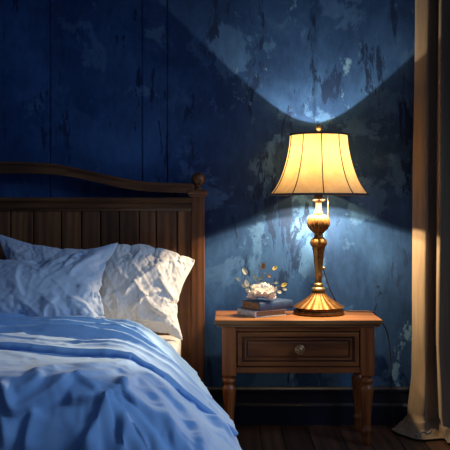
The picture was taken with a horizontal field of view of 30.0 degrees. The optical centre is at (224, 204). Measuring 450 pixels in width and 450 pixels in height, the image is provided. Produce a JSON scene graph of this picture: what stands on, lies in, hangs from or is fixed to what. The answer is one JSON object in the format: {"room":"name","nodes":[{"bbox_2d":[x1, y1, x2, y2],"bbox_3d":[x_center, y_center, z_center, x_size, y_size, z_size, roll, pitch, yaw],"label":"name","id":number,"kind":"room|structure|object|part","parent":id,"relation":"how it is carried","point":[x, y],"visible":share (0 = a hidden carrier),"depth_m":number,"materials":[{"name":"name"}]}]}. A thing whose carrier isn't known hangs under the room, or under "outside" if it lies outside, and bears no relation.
{"room":"bedroom","nodes":[
{"label":"bedroom","id":0,"kind":"room"},
{"bbox_2d":[0,0,414,385],"bbox_3d":[0.000,-0.225,4.480,6.400,2.750,0.120,0,0,0],"label":"wall","id":1,"kind":"structure","parent":0,"point":[162,91],"depth_m":4.42,"materials":[{"name":"blue paint"}]},
{"bbox_2d":[206,386,409,424],"bbox_3d":[0.000,1.052,4.405,6.400,0.195,0.030,0,0,0],"label":"baseboard","id":2,"kind":"structure","parent":1,"relation":"attached to","point":[254,405],"depth_m":4.40,"materials":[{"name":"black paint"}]},
{"bbox_2d":[392,0,449,443],"bbox_3d":[1.398,-0.118,4.205,1.104,2.521,0.409,0,0,0],"label":"curtain","id":3,"kind":"object","parent":1,"relation":"hanging from","point":[427,417],"visible":1,"depth_m":4.18,"materials":[{"name":"beige fabric"}]},
{"bbox_3d":[0.979,1.115,4.118,0.096,0.037,0.024,0,0,-17],"label":"tie cord","id":4,"kind":"part","parent":3,"relation":"part of","materials":[{"name":"beige fabric"}]},
{"bbox_2d":[307,215,329,233],"bbox_3d":[0.469,0.095,4.205,0.117,0.096,0.117,0,0,0],"label":"lamp stem","id":5,"kind":"object","parent":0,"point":[318,224],"depth_m":4.17,"materials":[{"name":"gold metal"}]},
{"bbox_2d":[235,425,449,449],"bbox_3d":[0.000,1.180,1.880,6.400,0.060,5.320,0,0,0],"label":"floor","id":6,"kind":"structure","parent":0,"point":[250,437],"depth_m":4.12,"materials":[{"name":"brown wood"}]},
{"bbox_2d":[0,162,207,384],"bbox_3d":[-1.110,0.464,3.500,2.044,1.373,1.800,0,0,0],"label":"headboard","id":7,"kind":"object","parent":6,"relation":"on","point":[55,222],"visible":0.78,"depth_m":4.34,"materials":[{"name":"brown wood"}]},
{"bbox_3d":[-1.110,-0.004,4.341,1.880,0.070,0.062,0,0,0],"label":"rail","id":8,"kind":"part","parent":7,"relation":"part of","materials":[{"name":"brown wood"}]},
{"bbox_3d":[-1.110,-0.160,4.345,1.900,0.127,0.070,0,0,0],"label":"rail moulding","id":9,"kind":"part","parent":7,"relation":"part of","materials":[{"name":"brown wood"}]},
{"bbox_3d":[-1.110,-0.139,4.346,1.900,0.156,0.052,0,0,0],"label":"arched rail","id":10,"kind":"part","parent":7,"relation":"part of","materials":[{"name":"brown wood"}]},
{"bbox_2d":[158,335,180,355],"bbox_3d":[-1.116,0.778,3.487,1.791,0.240,1.615,0,0,0],"label":"mattress","id":11,"kind":"object","parent":7,"relation":"on","point":[175,342],"visible":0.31,"depth_m":4.12,"materials":[{"name":"white fabric"}]},
{"bbox_2d":[0,235,92,261],"bbox_3d":[-0.831,0.428,4.215,0.669,0.561,0.179,0,0,-1],"label":"pillow","id":12,"kind":"object","parent":11,"relation":"on","point":[13,249],"visible":0.12,"depth_m":4.23,"materials":[{"name":"blue fabric"}]},
{"bbox_2d":[0,243,117,317],"bbox_3d":[-0.904,0.419,3.856,0.809,0.479,0.316,0,0,-3],"label":"pillow","id":13,"kind":"object","parent":11,"relation":"on","point":[64,285],"visible":0.76,"depth_m":3.78,"materials":[{"name":"blue fabric"}]},
{"bbox_2d":[0,313,241,449],"bbox_3d":[-1.132,0.794,3.069,2.548,0.678,1.449,0,0,0],"label":"duvet","id":14,"kind":"object","parent":11,"relation":"on","point":[79,382],"visible":1,"depth_m":2.78,"materials":[{"name":"blue fabric"}]},
{"bbox_2d":[90,244,194,339],"bbox_3d":[-0.430,0.427,4.134,0.556,0.464,0.234,0,0,2],"label":"pillow","id":15,"kind":"object","parent":11,"relation":"on","point":[142,284],"visible":0.76,"depth_m":4.08,"materials":[{"name":"white fabric"}]},
{"bbox_3d":[-1.110,0.840,4.348,1.880,0.100,0.047,0,0,0],"label":"rail","id":16,"kind":"part","parent":7,"relation":"part of","materials":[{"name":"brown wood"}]},
{"bbox_3d":[-0.140,0.552,4.348,0.068,1.195,0.067,0,0,0],"label":"post","id":17,"kind":"part","parent":7,"relation":"part of","materials":[{"name":"brown wood"}]},
{"bbox_2d":[215,311,382,445],"bbox_3d":[0.349,0.848,4.156,0.798,0.605,0.368,0,0,0],"label":"nightstand","id":18,"kind":"object","parent":6,"relation":"on","point":[290,342],"visible":0.91,"depth_m":4.00,"materials":[{"name":"brown wood"}]},
{"bbox_3d":[0.020,0.697,4.030,0.068,0.235,0.068,0,0,0],"label":"leg","id":19,"kind":"part","parent":18,"relation":"part of","materials":[{"name":"brown wood"}]},
{"bbox_2d":[237,308,285,317],"bbox_3d":[0.181,0.529,4.169,0.189,0.031,0.155,0,0,-33],"label":"book","id":20,"kind":"object","parent":18,"relation":"on","point":[240,311],"visible":0.8,"depth_m":4.11,"materials":[{"name":"paper"}]},
{"bbox_2d":[242,298,292,310],"bbox_3d":[0.209,0.493,4.179,0.205,0.042,0.154,0,0,-35],"label":"book","id":21,"kind":"object","parent":20,"relation":"on","point":[260,304],"visible":0.93,"depth_m":4.13,"materials":[{"name":"blue paper"}]},
{"bbox_2d":[236,262,286,299],"bbox_3d":[0.183,0.373,4.141,0.219,0.181,0.147,0,0,-31],"label":"posy","id":22,"kind":"object","parent":21,"relation":"on","point":[265,290],"visible":1,"depth_m":4.12,"materials":[{"name":"beige plant"}]},
{"bbox_3d":[0.349,0.688,4.025,0.582,0.163,0.026,0,0,0],"label":"drawer","id":23,"kind":"part","parent":18,"relation":"part of","materials":[{"name":"brown wood"}]},
{"bbox_3d":[0.349,0.591,4.021,0.594,0.024,0.034,0,0,0],"label":"rail","id":24,"kind":"part","parent":18,"relation":"part of","materials":[{"name":"brown wood"}]},
{"bbox_3d":[0.349,0.787,4.021,0.594,0.030,0.034,0,0,0],"label":"rail","id":25,"kind":"part","parent":18,"relation":"part of","materials":[{"name":"brown wood"}]},
{"bbox_3d":[0.349,0.688,4.010,0.478,0.071,0.007,0,0,0],"label":"raised panel","id":26,"kind":"part","parent":18,"relation":"part of","materials":[{"name":"brown wood"}]},
{"bbox_3d":[0.349,0.688,4.005,0.578,0.161,0.018,0,0,0],"label":"drawer moulding","id":27,"kind":"part","parent":18,"relation":"part of","materials":[{"name":"brown wood"}]},
{"bbox_3d":[0.355,0.688,3.990,0.051,0.051,0.035,0,0,0],"label":"knob","id":28,"kind":"part","parent":18,"relation":"part of","materials":[{"name":"brown metal"}]},
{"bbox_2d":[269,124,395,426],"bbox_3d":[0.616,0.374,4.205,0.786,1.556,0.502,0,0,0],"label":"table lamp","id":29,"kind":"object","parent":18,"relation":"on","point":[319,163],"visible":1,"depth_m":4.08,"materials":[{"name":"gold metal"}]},
{"bbox_2d":[314,195,322,198],"bbox_3d":[0.469,-0.073,4.205,0.042,0.084,0.042,0,0,0],"label":"bulb socket","id":30,"kind":"object","parent":29,"relation":"attached to","point":[315,196],"depth_m":4.19,"materials":[{"name":"brown metal"}]},
{"bbox_3d":[0.469,0.525,4.205,0.253,0.039,0.253,0,0,0],"label":"plate","id":31,"kind":"part","parent":29,"relation":"part of","materials":[{"name":"gold metal"}]},
{"bbox_3d":[0.469,-0.201,4.205,0.483,0.298,0.494,0,0,0],"label":"lamp shade","id":32,"kind":"part","parent":29,"relation":"part of","materials":[{"name":"yellow fabric"}]},
{"bbox_3d":[0.469,-0.350,4.205,0.296,0.010,0.302,0,0,0],"label":"rim trim","id":33,"kind":"part","parent":29,"relation":"part of","materials":[{"name":"black fabric"}]},
{"bbox_3d":[0.469,-0.052,4.205,0.494,0.010,0.505,0,0,0],"label":"rim trim","id":34,"kind":"part","parent":29,"relation":"part of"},
{"bbox_3d":[0.740,0.733,4.292,0.529,0.837,0.139,0,0,-9],"label":"power cord","id":35,"kind":"part","parent":29,"relation":"part of","materials":[{"name":"black plastic"}]},
{"bbox_3d":[0.679,0.697,4.030,0.068,0.235,0.068,0,0,0],"label":"leg","id":36,"kind":"part","parent":18,"relation":"part of","materials":[{"name":"brown wood"}]}
]}

